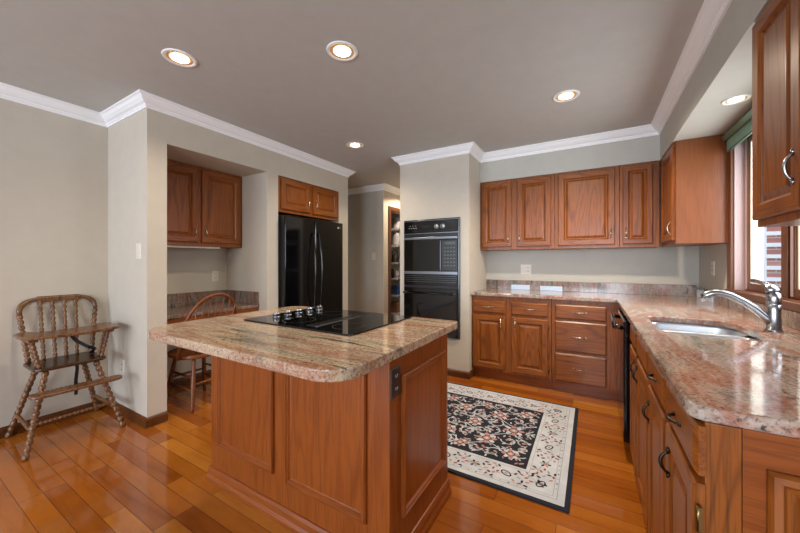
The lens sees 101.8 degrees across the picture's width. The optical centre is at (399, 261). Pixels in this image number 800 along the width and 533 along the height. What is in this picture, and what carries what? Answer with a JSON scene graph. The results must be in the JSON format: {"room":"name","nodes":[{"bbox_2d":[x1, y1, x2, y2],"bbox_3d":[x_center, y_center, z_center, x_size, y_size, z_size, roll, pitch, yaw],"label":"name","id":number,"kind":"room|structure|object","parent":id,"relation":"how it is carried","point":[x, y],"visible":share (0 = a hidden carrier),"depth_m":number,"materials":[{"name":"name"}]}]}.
{"room":"kitchen","nodes":[
{"label":"kitchen","id":0,"kind":"room"},
{"bbox_2d":[0,98,107,427],"bbox_3d":[-3.623,0.000,0.863,0.120,2.420,4.410,0,0,31],"label":"wall","id":1,"kind":"structure","parent":0,"point":[54,167],"depth_m":2.43,"materials":[{"name":"beige paint"}]},
{"bbox_2d":[0,398,167,438],"bbox_3d":[-3.205,1.174,0.750,0.716,0.072,4.440,0,0,31],"label":"baseboard","id":2,"kind":"structure","parent":1,"relation":"attached to","point":[131,415],"depth_m":2.44,"materials":[{"name":"brown wood"}]},
{"bbox_2d":[0,82,355,177],"bbox_3d":[-2.660,-1.168,1.717,0.874,0.084,6.659,0,0,31],"label":"trim","id":3,"kind":"structure","parent":1,"relation":"attached to","point":[139,100],"depth_m":2.56,"materials":[{"name":"white paint"}]},
{"bbox_2d":[108,108,347,417],"bbox_3d":[-1.642,0.000,3.576,0.860,2.420,2.275,0,0,31],"label":"wall","id":4,"kind":"structure","parent":0,"point":[140,146],"depth_m":2.65,"materials":[{"name":"beige paint"}]},
{"bbox_2d":[120,359,124,374],"bbox_3d":[-2.209,0.835,2.585,0.070,0.115,0.008,0,0,31],"label":"wall outlet","id":5,"kind":"object","parent":4,"relation":"attached to","point":[122,362],"visible":1,"depth_m":2.58,"materials":[{"name":"beige plastic"}]},
{"bbox_2d":[136,244,140,258],"bbox_3d":[-1.964,-0.080,2.439,0.070,0.115,0.010,0,0,31],"label":"light switch","id":6,"kind":"object","parent":4,"relation":"attached to","point":[138,246],"visible":1,"depth_m":2.43,"materials":[{"name":"beige plastic"}]},
{"bbox_2d":[171,369,210,387],"bbox_3d":[-1.809,1.174,3.100,0.696,0.072,1.025,0,0,31],"label":"baseboard","id":7,"kind":"structure","parent":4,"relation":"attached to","point":[184,380],"depth_m":3.23,"materials":[{"name":"brown wood"}]},
{"bbox_2d":[167,159,241,247],"bbox_3d":[-2.001,-0.526,3.135,0.319,0.752,0.882,0,0,31],"label":"upper cabinet","id":8,"kind":"object","parent":4,"relation":"attached to","point":[204,206],"visible":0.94,"depth_m":3.09,"materials":[{"name":"brown wood"}]},
{"bbox_2d":[167,245,219,248],"bbox_3d":[-1.965,-0.141,3.072,0.075,0.017,0.500,0,0,31],"label":"light","id":9,"kind":"object","parent":8,"relation":"attached to","point":[173,246],"visible":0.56,"depth_m":3.04,"materials":[{"name":"beige plastic"}]},
{"bbox_2d":[167,290,258,323],"bbox_3d":[-1.899,0.435,3.074,0.563,0.260,0.886,0,0,31],"label":"desk","id":10,"kind":"object","parent":4,"relation":"attached to","point":[179,305],"visible":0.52,"depth_m":3.20,"materials":[{"name":"stone"}]},
{"bbox_2d":[167,290,225,306],"bbox_3d":[-2.134,0.367,3.212,0.018,0.125,0.886,0,0,30],"label":"backsplash","id":11,"kind":"structure","parent":10,"relation":"on","point":[190,298],"depth_m":3.26,"materials":[{"name":"stone"}]},
{"bbox_2d":[226,290,258,303],"bbox_3d":[-1.674,0.367,3.446,0.533,0.125,0.018,0,0,30],"label":"backsplash","id":12,"kind":"structure","parent":10,"relation":"on","point":[250,297],"depth_m":3.41,"materials":[{"name":"stone"}]},
{"bbox_2d":[212,271,217,280],"bbox_3d":[-1.980,0.150,3.487,0.008,0.115,0.070,0,0,31],"label":"wall outlet","id":13,"kind":"object","parent":4,"relation":"attached to","point":[214,273],"visible":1,"depth_m":3.48,"materials":[{"name":"beige plastic"}]},
{"bbox_2d":[278,176,337,221],"bbox_3d":[-1.247,-0.713,3.909,0.594,0.375,0.934,0,0,31],"label":"upper cabinet","id":14,"kind":"object","parent":4,"relation":"attached to","point":[295,198],"visible":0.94,"depth_m":3.70,"materials":[{"name":"brown wood"}]},
{"bbox_2d":[0,375,647,532],"bbox_3d":[-0.754,1.260,2.069,5.800,0.100,9.600,0,0,31],"label":"floor","id":15,"kind":"structure","parent":0,"point":[87,472],"depth_m":1.78,"materials":[{"name":"brown wood"}]},
{"bbox_2d":[5,294,125,461],"bbox_3d":[-2.362,0.733,2.309,0.607,0.962,0.520,0,0,31],"label":"highchair","id":16,"kind":"object","parent":15,"relation":"on","point":[44,365],"visible":1,"depth_m":2.28,"materials":[{"name":"brown wood"}]},
{"bbox_2d":[13,322,118,340],"bbox_3d":[-2.299,0.484,2.280,0.325,0.020,0.505,0,0,30],"label":"tray","id":17,"kind":"object","parent":16,"relation":"on","point":[106,326],"depth_m":2.19,"materials":[{"name":"brown wood"}]},
{"bbox_2d":[167,293,236,412],"bbox_3d":[-1.732,0.734,2.837,0.527,0.957,0.491,0,0,31],"label":"chair","id":18,"kind":"object","parent":15,"relation":"on","point":[177,354],"visible":0.61,"depth_m":2.70,"materials":[{"name":"brown wood"}]},
{"bbox_2d":[149,306,457,532],"bbox_3d":[-0.466,0.761,1.629,1.247,0.897,0.955,0,0,31],"label":"kitchen island","id":19,"kind":"object","parent":15,"relation":"on","point":[308,434],"visible":0.94,"depth_m":1.40,"materials":[{"name":"brown wood"}]},
{"bbox_2d":[244,305,411,335],"bbox_3d":[-0.385,0.297,1.783,0.737,0.032,0.542,0,0,31],"label":"cooktop","id":20,"kind":"object","parent":19,"relation":"in","point":[319,319],"visible":1,"depth_m":1.70,"materials":[{"name":"black glass"}]},
{"bbox_2d":[307,313,370,326],"bbox_3d":[-0.312,0.304,1.745,0.060,0.003,0.450,0,0,30],"label":"downdraft vent","id":21,"kind":"object","parent":20,"relation":"attached to","point":[326,322],"depth_m":1.70,"materials":[{"name":"black metal"}]},
{"bbox_2d":[390,365,400,400],"bbox_3d":[-0.016,0.462,1.249,0.008,0.116,0.070,0,0,31],"label":"wall outlet","id":22,"kind":"object","parent":19,"relation":"attached to","point":[395,373],"visible":1,"depth_m":1.24,"materials":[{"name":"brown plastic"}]},
{"bbox_2d":[394,372,398,380],"bbox_3d":[-0.013,0.438,1.247,0.002,0.034,0.034,0,0,31],"label":"receptacle","id":23,"kind":"object","parent":22,"relation":"attached to","point":[396,374],"depth_m":1.25,"materials":[{"name":"brown plastic"}]},
{"bbox_2d":[394,384,398,392],"bbox_3d":[-0.013,0.486,1.247,0.002,0.034,0.034,0,0,31],"label":"receptacle","id":24,"kind":"object","parent":22,"relation":"attached to","point":[396,386],"depth_m":1.25,"materials":[{"name":"brown plastic"}]},
{"bbox_2d":[278,215,342,309],"bbox_3d":[-1.268,0.350,3.927,0.868,1.680,0.910,0,0,31],"label":"refrigerator","id":25,"kind":"object","parent":15,"relation":"on","point":[310,251],"visible":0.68,"depth_m":3.64,"materials":[{"name":"black metal"}]},
{"bbox_2d":[472,295,551,388],"bbox_3d":[1.219,0.779,3.466,0.767,0.862,0.599,0,0,31],"label":"base cabinet","id":26,"kind":"object","parent":15,"relation":"on","point":[512,336],"visible":0.95,"depth_m":3.23,"materials":[{"name":"brown wood"}]},
{"bbox_2d":[471,279,799,438],"bbox_3d":[1.125,0.279,2.159,1.930,0.138,2.973,0,0,31],"label":"countertop","id":27,"kind":"structure","parent":26,"relation":"on","point":[746,384],"depth_m":1.17,"materials":[{"name":"stone"}]},
{"bbox_2d":[511,284,529,289],"bbox_3d":[1.373,0.287,3.710,0.200,0.054,0.008,0,0,31],"label":"plate","id":28,"kind":"object","parent":27,"relation":"on","point":[519,287],"visible":1,"depth_m":3.70,"materials":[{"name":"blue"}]},
{"bbox_2d":[540,286,561,290],"bbox_3d":[1.649,0.290,3.548,0.220,0.050,0.008,0,0,31],"label":"plate","id":29,"kind":"object","parent":27,"relation":"on","point":[544,288],"visible":1,"depth_m":3.55,"materials":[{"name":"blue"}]},
{"bbox_2d":[651,321,758,340],"bbox_3d":[1.467,0.434,1.594,0.392,0.171,0.577,0,0,31],"label":"sink","id":30,"kind":"object","parent":27,"relation":"in","point":[678,328],"visible":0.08,"depth_m":1.76,"materials":[{"name":"silver metal"}]},
{"bbox_2d":[697,289,712,301],"bbox_3d":[2.549,0.279,2.723,0.008,0.070,0.440,0,0,31],"label":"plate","id":31,"kind":"object","parent":27,"relation":"on","point":[699,292],"visible":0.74,"depth_m":2.81,"materials":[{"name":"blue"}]},
{"bbox_2d":[700,279,782,331],"bbox_3d":[1.643,0.199,1.599,0.281,0.233,0.192,0,0,31],"label":"kitchen faucet","id":32,"kind":"object","parent":27,"relation":"on","point":[772,317],"visible":1,"depth_m":1.49,"materials":[{"name":"silver metal"}]},
{"bbox_2d":[447,382,578,512],"bbox_3d":[0.309,1.204,2.606,1.928,0.011,1.295,0,0,31],"label":"area rug","id":33,"kind":"object","parent":15,"relation":"on","point":[523,447],"visible":0.49,"depth_m":2.16,"materials":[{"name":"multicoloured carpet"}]},
{"bbox_2d":[552,300,618,400],"bbox_3d":[1.779,0.779,3.136,0.527,0.862,0.599,0,0,31],"label":"base cabinet","id":34,"kind":"object","parent":15,"relation":"on","point":[584,338],"visible":0.95,"depth_m":2.90,"materials":[{"name":"brown wood"}]},
{"bbox_2d":[609,311,631,442],"bbox_3d":[1.752,0.782,2.077,0.689,0.855,0.533,0,0,31],"label":"dishwasher","id":35,"kind":"object","parent":15,"relation":"on","point":[623,326],"visible":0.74,"depth_m":2.00,"materials":[{"name":"black metal"}]},
{"bbox_2d":[629,323,754,529],"bbox_3d":[1.448,0.779,1.491,0.647,0.862,0.776,0,0,31],"label":"base cabinet","id":36,"kind":"object","parent":15,"relation":"on","point":[638,367],"visible":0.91,"depth_m":1.54,"materials":[{"name":"brown wood"}]},
{"bbox_2d":[642,354,799,532],"bbox_3d":[1.070,0.779,0.852,0.644,0.862,0.705,0,0,31],"label":"base cabinet","id":37,"kind":"object","parent":15,"relation":"on","point":[704,476],"visible":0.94,"depth_m":0.70,"materials":[{"name":"brown wood"}]},
{"bbox_2d":[0,0,703,188],"bbox_3d":[-0.754,-1.260,2.069,5.800,0.100,9.600,0,0,31],"label":"ceiling","id":38,"kind":"structure","parent":0,"point":[424,75],"depth_m":2.00,"materials":[{"name":"beige paint"}]},
{"bbox_2d":[161,48,197,67],"bbox_3d":[-1.305,-1.206,1.929,0.180,0.008,0.180,0,0,31],"label":"recessed light","id":39,"kind":"object","parent":38,"relation":"in","point":[175,56],"visible":1,"depth_m":1.92,"materials":[{"name":"white paint"}]},
{"bbox_2d":[326,41,357,60],"bbox_3d":[-0.332,-1.206,1.867,0.180,0.008,0.180,0,0,31],"label":"recessed light","id":40,"kind":"object","parent":38,"relation":"in","point":[338,50],"visible":1,"depth_m":1.86,"materials":[{"name":"white paint"}]},
{"bbox_2d":[346,142,363,147],"bbox_3d":[-0.465,-1.206,3.364,0.180,0.008,0.180,0,0,31],"label":"recessed light","id":41,"kind":"object","parent":38,"relation":"in","point":[350,144],"visible":1,"depth_m":3.36,"materials":[{"name":"white paint"}]},
{"bbox_2d":[552,90,579,102],"bbox_3d":[1.210,-1.206,2.371,0.180,0.008,0.180,0,0,31],"label":"recessed light","id":42,"kind":"object","parent":38,"relation":"in","point":[567,95],"visible":1,"depth_m":2.36,"materials":[{"name":"white paint"}]},
{"bbox_2d":[348,191,376,312],"bbox_3d":[-1.008,0.000,5.608,1.570,2.420,0.120,0,0,31],"label":"wall","id":43,"kind":"structure","parent":0,"point":[362,207],"depth_m":5.30,"materials":[{"name":"grey paint"}]},
{"bbox_2d":[348,183,399,195],"bbox_3d":[-0.571,-1.168,6.061,1.664,0.084,1.494,0,0,31],"label":"trim","id":44,"kind":"structure","parent":43,"relation":"attached to","point":[378,187],"depth_m":5.22,"materials":[{"name":"white paint"}]},
{"bbox_2d":[377,190,399,313],"bbox_3d":[0.055,0.000,5.747,0.120,2.420,1.440,0,0,31],"label":"wall","id":45,"kind":"structure","parent":0,"point":[385,199],"depth_m":5.14,"materials":[{"name":"beige paint"}]},
{"bbox_2d":[388,206,399,313],"bbox_3d":[-0.029,0.155,5.588,0.138,2.110,0.800,0,0,31],"label":"trim","id":46,"kind":"structure","parent":45,"relation":"attached to","point":[390,208],"depth_m":5.21,"materials":[{"name":"brown wood"}]},
{"bbox_2d":[391,213,399,314],"bbox_3d":[-0.509,0.000,5.963,1.070,2.420,1.000,0,0,31],"label":"wall","id":47,"kind":"structure","parent":0,"point":[396,267],"depth_m":6.16,"materials":[{"name":"grey paint"}]},
{"bbox_3d":[-0.360,-0.578,6.118,0.930,0.032,0.333,0,0,30],"label":"shelf","id":48,"kind":"object","parent":47,"relation":"attached to","visible":0},
{"bbox_2d":[391,218,399,228],"bbox_3d":[-0.067,-0.692,5.866,0.146,0.200,0.138,0,0,31],"label":"paper bag","id":49,"kind":"object","parent":48,"relation":"on","point":[395,223],"visible":0.85,"depth_m":5.82,"materials":[{"name":"white paper"}]},
{"bbox_3d":[-0.360,0.922,6.118,0.930,0.032,0.333,0,0,30],"label":"shelf","id":50,"kind":"object","parent":47,"relation":"attached to","visible":0},
{"bbox_2d":[391,301,399,312],"bbox_3d":[-0.073,0.818,5.904,0.180,0.180,0.200,0,0,31],"label":"cardboard box","id":51,"kind":"object","parent":50,"relation":"on","point":[395,306],"visible":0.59,"depth_m":5.83,"materials":[{"name":"brown cardboard"}]},
{"bbox_3d":[-0.360,0.602,6.118,0.930,0.032,0.333,0,0,30],"label":"shelf","id":52,"kind":"object","parent":47,"relation":"attached to","visible":0},
{"bbox_2d":[391,285,399,294],"bbox_3d":[-0.073,0.508,5.904,0.200,0.160,0.200,0,0,31],"label":"storage bin","id":53,"kind":"object","parent":52,"relation":"on","point":[395,289],"visible":0.59,"depth_m":5.82,"materials":[{"name":"blue plastic"}]},
{"bbox_3d":[-0.360,-0.278,6.118,0.930,0.032,0.333,0,0,30],"label":"shelf","id":54,"kind":"object","parent":47,"relation":"attached to","visible":0},
{"bbox_2d":[391,233,399,245],"bbox_3d":[-0.080,-0.407,5.873,0.157,0.230,0.138,0,0,31],"label":"paper bag","id":55,"kind":"object","parent":54,"relation":"on","point":[395,237],"visible":0.76,"depth_m":5.83,"materials":[{"name":"white paper"}]},
{"bbox_3d":[-0.360,0.022,6.118,0.930,0.032,0.333,0,0,30],"label":"shelf","id":56,"kind":"object","parent":47,"relation":"attached to","visible":0},
{"bbox_2d":[391,250,398,261],"bbox_3d":[-0.087,-0.106,5.870,0.138,0.233,0.158,0,0,-11],"label":"kettle","id":57,"kind":"object","parent":56,"relation":"on","point":[395,258],"visible":0.9,"depth_m":5.83,"materials":[{"name":"black metal"}]},
{"bbox_2d":[400,153,486,371],"bbox_3d":[0.975,0.000,4.629,0.830,2.420,2.433,0,0,31],"label":"wall","id":58,"kind":"structure","parent":0,"point":[447,187],"depth_m":3.51,"materials":[{"name":"beige paint"}]},
{"bbox_2d":[403,217,459,338],"bbox_3d":[0.472,0.168,3.807,0.672,1.280,0.660,0,0,31],"label":"double wall oven","id":59,"kind":"object","parent":58,"relation":"in","point":[431,246],"visible":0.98,"depth_m":3.54,"materials":[{"name":"black"}]},
{"bbox_2d":[447,368,472,378],"bbox_3d":[0.946,1.174,4.579,0.862,0.072,2.349,0,0,31],"label":"baseboard","id":60,"kind":"structure","parent":58,"relation":"attached to","point":[451,372],"depth_m":3.41,"materials":[{"name":"brown wood"}]},
{"bbox_2d":[487,167,698,310],"bbox_3d":[1.662,0.000,3.640,2.830,2.420,0.120,0,0,31],"label":"wall","id":61,"kind":"structure","parent":0,"point":[676,265],"depth_m":3.33,"materials":[{"name":"grey paint"}]},
{"bbox_2d":[480,174,556,250],"bbox_3d":[1.300,-0.517,3.603,0.767,0.765,0.306,0,0,31],"label":"upper cabinet","id":62,"kind":"object","parent":61,"relation":"attached to","point":[518,213],"visible":0.98,"depth_m":3.47,"materials":[{"name":"brown wood"}]},
{"bbox_2d":[521,264,530,274],"bbox_3d":[1.431,0.085,3.701,0.115,0.115,0.010,0,0,31],"label":"wall outlet","id":63,"kind":"object","parent":61,"relation":"attached to","point":[525,268],"visible":1,"depth_m":3.70,"materials":[{"name":"beige plastic"}]},
{"bbox_2d":[555,166,618,249],"bbox_3d":[1.867,-0.517,3.268,0.544,0.765,0.306,0,0,31],"label":"upper cabinet","id":64,"kind":"object","parent":61,"relation":"attached to","point":[586,201],"visible":1,"depth_m":3.16,"materials":[{"name":"brown wood"}]},
{"bbox_2d":[486,279,695,296],"bbox_3d":[1.865,0.263,3.437,1.910,0.105,0.020,0,0,30],"label":"backsplash","id":65,"kind":"structure","parent":61,"relation":"attached to","point":[594,287],"depth_m":3.29,"materials":[{"name":"stone"}]},
{"bbox_2d":[618,161,658,248],"bbox_3d":[2.231,-0.517,3.054,0.294,0.765,0.306,0,0,31],"label":"upper cabinet","id":66,"kind":"object","parent":61,"relation":"attached to","point":[638,182],"visible":0.99,"depth_m":2.95,"materials":[{"name":"brown wood"}]},
{"bbox_2d":[480,0,770,182],"bbox_3d":[0.048,-1.056,0.332,1.934,0.308,7.220,0,0,31],"label":"soffit","id":67,"kind":"structure","parent":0,"point":[724,70],"depth_m":2.07,"materials":[{"name":"grey paint"}]},
{"bbox_2d":[391,0,731,165],"bbox_3d":[-0.027,-1.168,1.409,2.520,0.084,8.800,0,0,31],"label":"trim","id":68,"kind":"structure","parent":67,"relation":"attached to","point":[711,13],"depth_m":2.87,"materials":[{"name":"white paint"}]},
{"bbox_2d":[721,94,751,104],"bbox_3d":[1.863,-0.898,1.804,0.119,0.008,0.119,0,0,31],"label":"recessed light","id":69,"kind":"object","parent":67,"relation":"in","point":[739,98],"visible":1,"depth_m":1.80,"materials":[{"name":"white paint"}]},
{"bbox_2d":[699,243,726,289],"bbox_3d":[0.941,0.000,-0.195,0.140,2.420,7.220,0,0,31],"label":"wall","id":70,"kind":"structure","parent":0,"point":[717,253],"depth_m":2.60,"materials":[{"name":"grey paint"}]},
{"bbox_2d":[661,134,727,246],"bbox_3d":[2.296,-0.517,2.584,0.342,0.765,0.526,0,0,31],"label":"upper cabinet","id":71,"kind":"object","parent":70,"relation":"attached to","point":[694,172],"visible":0.95,"depth_m":2.37,"materials":[{"name":"brown wood"}]},
{"bbox_2d":[711,261,714,275],"bbox_3d":[2.507,0.050,2.609,0.008,0.115,0.070,0,0,31],"label":"wall outlet","id":72,"kind":"object","parent":70,"relation":"attached to","point":[712,262],"visible":1,"depth_m":2.58,"materials":[{"name":"beige plastic"}]},
{"bbox_2d":[721,109,751,152],"bbox_3d":[1.956,-0.821,1.744,0.041,0.118,1.230,0,0,31],"label":"roller shade","id":73,"kind":"object","parent":70,"relation":"attached to","point":[742,129],"visible":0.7,"depth_m":2.05,"materials":[{"name":"green fabric"}]},
{"bbox_2d":[696,288,799,330],"bbox_3d":[1.948,0.274,1.675,0.020,0.083,2.973,0,0,30],"label":"backsplash","id":74,"kind":"structure","parent":70,"relation":"attached to","point":[791,319],"depth_m":1.81,"materials":[{"name":"stone"}]},
{"bbox_2d":[724,148,799,311],"bbox_3d":[1.982,-0.335,1.740,0.030,1.130,1.300,0,0,31],"label":"trim","id":75,"kind":"structure","parent":70,"relation":"attached to","point":[789,305],"depth_m":2.23,"materials":[{"name":"brown wood"}]},
{"bbox_2d":[733,134,799,302],"bbox_3d":[2.053,-0.320,1.698,0.145,1.060,1.150,0,0,31],"label":"window","id":76,"kind":"structure","parent":70,"relation":"in","point":[748,238],"depth_m":2.13,"materials":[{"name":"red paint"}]},
{"bbox_2d":[752,0,799,227],"bbox_3d":[1.278,-0.515,0.855,0.342,0.770,0.720,0,0,31],"label":"upper cabinet","id":77,"kind":"object","parent":70,"relation":"attached to","point":[776,33],"visible":1,"depth_m":1.07,"materials":[{"name":"brown wood"}]},
{"bbox_2d":[767,227,780,285],"bbox_3d":[8.485,-0.740,1.617,11.020,5.100,0.200,0,0,31],"label":"wall","id":78,"kind":"structure","parent":0,"point":[772,238],"depth_m":3.87,"materials":[{"name":"red brick"}]},
{"bbox_2d":[764,227,780,281],"bbox_3d":[4.950,-0.240,3.537,1.700,3.500,0.080,0,0,31],"label":"trim","id":79,"kind":"structure","parent":78,"relation":"attached to","point":[766,233],"depth_m":3.85,"materials":[{"name":"white paint"}]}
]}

